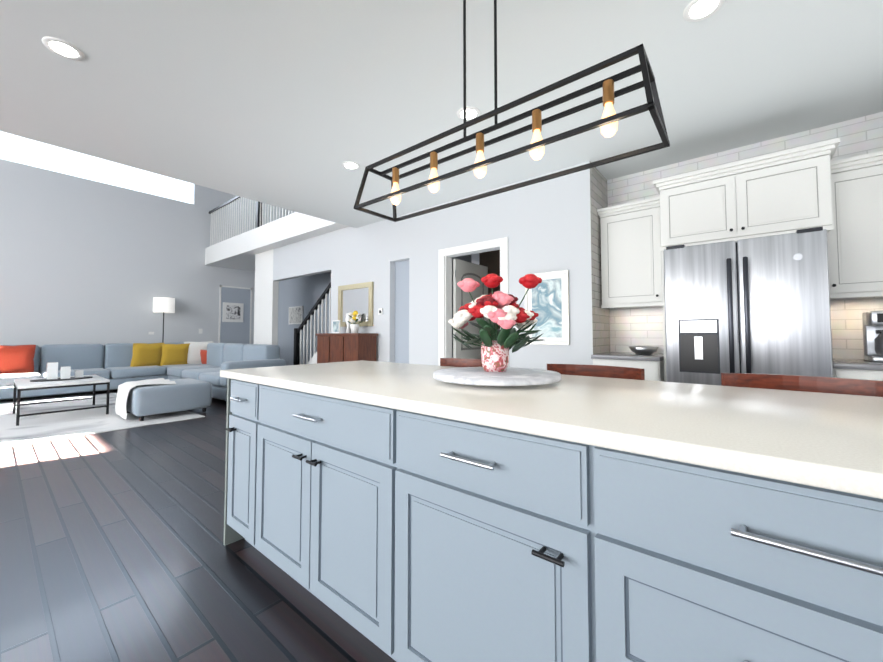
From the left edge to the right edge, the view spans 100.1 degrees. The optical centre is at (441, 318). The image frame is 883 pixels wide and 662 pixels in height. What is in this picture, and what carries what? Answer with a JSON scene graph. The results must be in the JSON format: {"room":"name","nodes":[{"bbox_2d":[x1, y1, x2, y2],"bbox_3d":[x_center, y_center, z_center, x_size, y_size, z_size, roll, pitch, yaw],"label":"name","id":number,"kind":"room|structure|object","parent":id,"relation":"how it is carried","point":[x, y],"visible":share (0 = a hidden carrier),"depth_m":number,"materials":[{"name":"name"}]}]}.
{"room":"kitchen","nodes":[
{"label":"kitchen","id":0,"kind":"room"},
{"bbox_2d":[0,159,287,361],"bbox_3d":[-7.038,-1.395,7.828,0.165,5.600,15.000,-2,-3,39],"label":"wall","id":1,"kind":"structure","parent":0,"point":[84,261],"depth_m":7.75,"materials":[{"name":"paint"}]},
{"bbox_2d":[0,131,193,203],"bbox_3d":[-8.565,-3.549,5.932,0.008,1.250,8.000,-2,-3,39],"label":"clerestory window","id":2,"kind":"structure","parent":1,"relation":"in","point":[19,149],"depth_m":7.57,"materials":[{"name":"white glass"}]},
{"bbox_2d":[222,302,243,321],"bbox_3d":[-5.419,-0.172,9.621,0.027,0.500,0.500,-2,-3,39],"label":"framed picture","id":3,"kind":"object","parent":1,"relation":"attached to","point":[232,312],"visible":0.93,"depth_m":9.60},
{"bbox_2d":[0,389,395,661],"bbox_3d":[-1.569,1.272,3.241,17.000,0.100,15.000,-2,-3,39],"label":"floor","id":4,"kind":"structure","parent":0,"point":[113,548],"depth_m":1.73,"materials":[{"name":"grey wood"}]},
{"bbox_2d":[0,393,204,447],"bbox_3d":[-5.166,1.292,5.117,3.525,0.008,2.267,-2,-3,39],"label":"rug","id":5,"kind":"object","parent":4,"relation":"on","point":[45,427],"visible":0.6,"depth_m":4.68,"materials":[{"name":"white fabric"}]},
{"bbox_2d":[12,375,109,425],"bbox_3d":[-5.144,1.052,5.001,1.050,0.458,0.820,-2,-3,39],"label":"coffee table","id":6,"kind":"object","parent":5,"relation":"on","point":[20,385],"visible":0.96,"depth_m":4.82,"materials":[{"name":"black metal"}]},
{"bbox_2d":[30,362,92,381],"bbox_3d":[-5.157,0.705,5.038,0.320,0.234,0.600,-2,-3,39],"label":"decor","id":7,"kind":"object","parent":6,"relation":"on","point":[52,371],"visible":0.94,"depth_m":4.98,"materials":[{"name":"white wax"}]},
{"bbox_2d":[115,378,211,420],"bbox_3d":[-3.800,1.059,5.064,0.850,0.449,0.919,-2,-3,39],"label":"ottoman","id":8,"kind":"object","parent":5,"relation":"on","point":[141,399],"visible":1,"depth_m":4.79,"materials":[{"name":"fabric"}]},
{"bbox_2d":[0,341,285,400],"bbox_3d":[-5.346,0.876,6.143,3.900,0.926,3.760,-2,-3,39],"label":"sofa","id":9,"kind":"object","parent":4,"relation":"on","point":[116,364],"visible":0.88,"depth_m":6.88,"materials":[{"name":"fabric"}]},
{"bbox_2d":[153,297,174,342],"bbox_3d":[-6.249,0.475,8.295,0.390,1.900,0.390,-2,-3,39],"label":"floor lamp","id":10,"kind":"object","parent":4,"relation":"on","point":[163,305],"visible":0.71,"depth_m":8.19,"materials":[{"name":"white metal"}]},
{"bbox_2d":[293,282,330,364],"bbox_3d":[-1.550,0.058,6.805,2.620,2.614,1.020,-2,-3,39],"label":"stair railing","id":11,"kind":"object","parent":4,"relation":"on","point":[298,343],"depth_m":6.91,"materials":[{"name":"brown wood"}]},
{"bbox_2d":[316,333,377,362],"bbox_3d":[-1.423,0.761,5.470,1.030,1.100,0.360,-2,-3,39],"label":"console","id":12,"kind":"object","parent":4,"relation":"on","point":[338,347],"visible":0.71,"depth_m":5.26,"materials":[{"name":"brown wood"}]},
{"bbox_2d":[332,311,362,332],"bbox_3d":[-1.407,0.045,5.506,0.687,0.331,0.220,-2,-3,39],"label":"flower vase","id":13,"kind":"object","parent":12,"relation":"on","point":[351,318],"visible":1,"depth_m":5.42,"materials":[{"name":"white ceramic"}]},
{"bbox_2d":[440,358,482,366],"bbox_3d":[0.084,0.709,2.123,0.457,0.936,0.466,-2,-3,39],"label":"stool","id":14,"kind":"object","parent":4,"relation":"on","point":[458,362],"depth_m":2.33,"materials":[{"name":"brown wood"}]},
{"bbox_2d":[220,376,882,661],"bbox_3d":[0.077,0.712,1.335,2.624,0.865,0.673,-2,-3,39],"label":"kitchen island","id":15,"kind":"object","parent":4,"relation":"on","point":[401,512],"depth_m":0.84,"materials":[{"name":"paint"}]},
{"bbox_2d":[220,360,882,487],"bbox_3d":[0.162,0.266,1.463,2.660,0.035,0.940,-2,-3,39],"label":"island countertop","id":16,"kind":"structure","parent":15,"relation":"on","point":[825,436],"depth_m":0.92,"materials":[{"name":"white stone"}]},
{"bbox_2d":[433,367,560,385],"bbox_3d":[0.217,0.231,1.484,0.504,0.034,0.504,-2,-3,39],"label":"marble tray","id":17,"kind":"object","parent":16,"relation":"on","point":[513,376],"visible":1,"depth_m":1.34,"materials":[{"name":"white stone"}]},
{"bbox_2d":[448,273,542,371],"bbox_3d":[0.222,0.013,1.516,0.398,0.401,0.386,-2,-3,39],"label":"flower vase","id":18,"kind":"object","parent":17,"relation":"on","point":[505,312],"visible":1,"depth_m":1.47,"materials":[{"name":"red plant"}]},
{"bbox_2d":[547,364,644,379],"bbox_3d":[0.641,0.690,1.668,0.457,0.936,0.466,-2,-3,39],"label":"stool","id":19,"kind":"object","parent":4,"relation":"on","point":[605,371],"visible":0.06,"depth_m":1.81,"materials":[{"name":"brown wood"}]},
{"bbox_2d":[591,352,663,381],"bbox_3d":[1.782,0.779,3.439,0.550,0.900,0.672,-2,-3,39],"label":"base cabinet","id":20,"kind":"object","parent":4,"relation":"on","point":[652,365],"visible":0.25,"depth_m":3.18,"materials":[{"name":"white wood"}]},
{"bbox_2d":[629,346,658,354],"bbox_3d":[1.877,0.292,3.433,0.250,0.070,0.250,-2,-3,39],"label":"bowl","id":21,"kind":"object","parent":20,"relation":"on","point":[646,350],"visible":1,"depth_m":3.36,"materials":[{"name":"silver metal"}]},
{"bbox_2d":[663,227,832,385],"bbox_3d":[2.332,0.316,2.882,0.910,1.780,0.805,-2,-3,39],"label":"fridge","id":22,"kind":"object","parent":4,"relation":"on","point":[759,305],"visible":0.52,"depth_m":2.58,"materials":[{"name":"metal"}]},
{"bbox_2d":[721,373,882,396],"bbox_3d":[1.206,0.672,1.206,0.457,0.936,0.466,-2,-3,39],"label":"stool","id":23,"kind":"object","parent":4,"relation":"on","point":[847,386],"visible":0.06,"depth_m":1.35,"materials":[{"name":"brown wood"}]},
{"bbox_2d":[832,358,882,380],"bbox_3d":[2.966,0.740,2.471,0.540,0.900,0.672,-2,-3,39],"label":"base cabinet","id":24,"kind":"object","parent":4,"relation":"on","point":[857,369],"visible":0.12,"depth_m":2.37,"materials":[{"name":"white wood"}]},
{"bbox_2d":[862,310,882,361],"bbox_3d":[3.058,0.117,2.515,0.218,0.345,0.234,-2,-3,39],"label":"coffee maker","id":25,"kind":"object","parent":24,"relation":"on","point":[873,334],"visible":1,"depth_m":2.56,"materials":[{"name":"silver metal"}]},
{"bbox_2d":[205,212,478,270],"bbox_3d":[-1.861,-1.534,9.594,5.650,0.420,5.720,-2,-3,39],"label":"beam","id":26,"kind":"structure","parent":0,"point":[240,251],"depth_m":7.27,"materials":[{"name":"white paint"}]},
{"bbox_2d":[209,196,292,246],"bbox_3d":[-3.622,-2.330,7.473,5.650,1.000,0.100,-2,-3,39],"label":"balcony railing","id":27,"kind":"object","parent":26,"relation":"on","point":[226,226],"visible":0.31,"depth_m":8.18,"materials":[{"name":"black metal"}]},
{"bbox_2d":[278,254,471,365],"bbox_3d":[-2.220,0.017,8.105,6.900,2.800,0.120,-2,-3,39],"label":"wall","id":28,"kind":"structure","parent":0,"point":[306,292],"depth_m":9.06,"materials":[{"name":"paint"}]},
{"bbox_2d":[288,306,303,323],"bbox_3d":[-3.603,-0.091,9.144,0.650,0.440,0.028,-2,-3,39],"label":"framed picture","id":29,"kind":"object","parent":28,"relation":"attached to","point":[295,314],"visible":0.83,"depth_m":9.13},
{"bbox_2d":[453,259,487,358],"bbox_3d":[0.401,0.261,4.943,0.046,2.033,0.775,-2,-3,39],"label":"hall door","id":30,"kind":"structure","parent":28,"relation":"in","point":[462,270],"depth_m":4.84,"materials":[{"name":"grey wood"}]},
{"bbox_2d":[254,161,592,369],"bbox_3d":[-1.264,-0.079,5.723,7.000,2.800,0.140,-2,-3,39],"label":"wall","id":31,"kind":"structure","parent":0,"point":[405,266],"depth_m":4.64,"materials":[{"name":"white paint"}]},
{"bbox_2d":[338,282,373,326],"bbox_3d":[-1.334,-0.213,5.697,0.830,0.655,0.033,-2,-3,39],"label":"mirror","id":32,"kind":"object","parent":31,"relation":"attached to","point":[358,298],"visible":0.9,"depth_m":5.66,"materials":[{"name":"gold glass"}]},
{"bbox_2d":[378,308,382,314],"bbox_3d":[-0.878,-0.110,5.328,0.080,0.090,0.021,-2,-3,39],"label":"switch plate","id":33,"kind":"object","parent":31,"relation":"attached to","point":[380,311],"depth_m":5.32,"materials":[{"name":"white plastic"}]},
{"bbox_2d":[525,270,569,344],"bbox_3d":[1.061,-0.107,3.735,0.455,0.725,0.028,-2,-3,39],"label":"framed picture","id":34,"kind":"object","parent":31,"relation":"attached to","point":[547,299],"visible":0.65,"depth_m":3.70,"materials":[{"name":"white paper"}]},
{"bbox_2d":[0,0,882,261],"bbox_3d":[1.198,-1.758,1.097,9.850,0.300,15.000,-2,-3,39],"label":"ceiling","id":35,"kind":"structure","parent":0,"point":[292,105],"depth_m":2.43,"materials":[{"name":"paint"}]},
{"bbox_2d":[42,37,84,60],"bbox_3d":[-2.187,-1.561,2.141,0.175,0.008,0.175,-2,-3,33],"label":"recessed light","id":36,"kind":"object","parent":35,"relation":"in","point":[60,47],"depth_m":2.13,"materials":[{"name":"white plastic"}]},
{"bbox_2d":[342,161,359,169],"bbox_3d":[-0.885,-1.502,3.620,0.175,0.008,0.175,-2,-3,33],"label":"recessed light","id":37,"kind":"object","parent":35,"relation":"in","point":[351,165],"depth_m":3.61,"materials":[{"name":"white plastic"}]},
{"bbox_2d":[457,106,479,120],"bbox_3d":[0.202,-1.536,2.770,0.175,0.008,0.175,-1,-2,18],"label":"recessed light","id":38,"kind":"object","parent":35,"relation":"in","point":[471,112],"depth_m":2.76,"materials":[{"name":"white plastic"}]},
{"bbox_2d":[354,0,669,221],"bbox_3d":[0.156,-1.065,1.509,1.276,1.048,0.277,-2,-3,39],"label":"pendant light","id":39,"kind":"object","parent":35,"relation":"hanging from","point":[607,123],"visible":1,"depth_m":1.34,"materials":[{"name":"black metal"}]},
{"bbox_2d":[683,0,724,21],"bbox_3d":[1.323,-1.573,1.867,0.175,0.008,0.175,-2,-3,33],"label":"recessed light","id":40,"kind":"object","parent":35,"relation":"in","point":[696,10],"depth_m":1.87,"materials":[{"name":"white plastic"}]},
{"bbox_2d":[452,255,466,357],"bbox_3d":[0.005,-0.059,5.472,0.120,2.740,1.080,-2,-3,39],"label":"wall","id":41,"kind":"structure","parent":0,"point":[464,258],"depth_m":5.60,"materials":[{"name":"paint"}]},
{"bbox_2d":[479,250,499,337],"bbox_3d":[1.515,-0.058,5.502,2.180,2.740,0.120,-2,-3,39],"label":"wall","id":42,"kind":"structure","parent":0,"point":[491,259],"depth_m":6.02,"materials":[{"name":"paint"}]},
{"bbox_2d":[590,161,609,353],"bbox_3d":[1.551,-0.130,3.731,0.120,2.740,0.579,-2,-3,39],"label":"wall tile","id":43,"kind":"structure","parent":0,"point":[600,315],"depth_m":3.63,"materials":[{"name":"white tile"}]},
{"bbox_2d":[607,112,882,358],"bbox_3d":[3.057,-0.161,2.950,3.200,2.740,0.120,-2,-3,39],"label":"wall tile","id":44,"kind":"structure","parent":0,"point":[643,325],"depth_m":3.16,"materials":[{"name":"white tile"}]},
{"bbox_2d":[598,201,664,307],"bbox_3d":[1.887,-0.589,3.632,0.530,0.900,0.326,-2,-3,39],"label":"upper cabinet","id":45,"kind":"object","parent":44,"relation":"attached to","point":[632,265],"depth_m":3.50,"materials":[{"name":"white wood"}]},
{"bbox_2d":[657,165,748,252],"bbox_3d":[2.260,-0.867,3.189,0.572,0.520,0.556,-2,-3,39],"label":"upper cabinet","id":46,"kind":"object","parent":44,"relation":"attached to","point":[714,207],"depth_m":2.96,"materials":[{"name":"white wood"}]},
{"bbox_2d":[749,145,836,237],"bbox_3d":[2.608,-0.879,2.905,0.572,0.520,0.556,-2,-3,39],"label":"upper cabinet","id":47,"kind":"object","parent":44,"relation":"attached to","point":[794,190],"depth_m":2.65,"materials":[{"name":"white wood"}]},
{"bbox_2d":[827,157,882,298],"bbox_3d":[3.077,-0.629,2.659,0.505,0.900,0.326,-2,-3,39],"label":"upper cabinet","id":48,"kind":"object","parent":44,"relation":"attached to","point":[855,248],"depth_m":2.59,"materials":[{"name":"white wood"}]}
]}

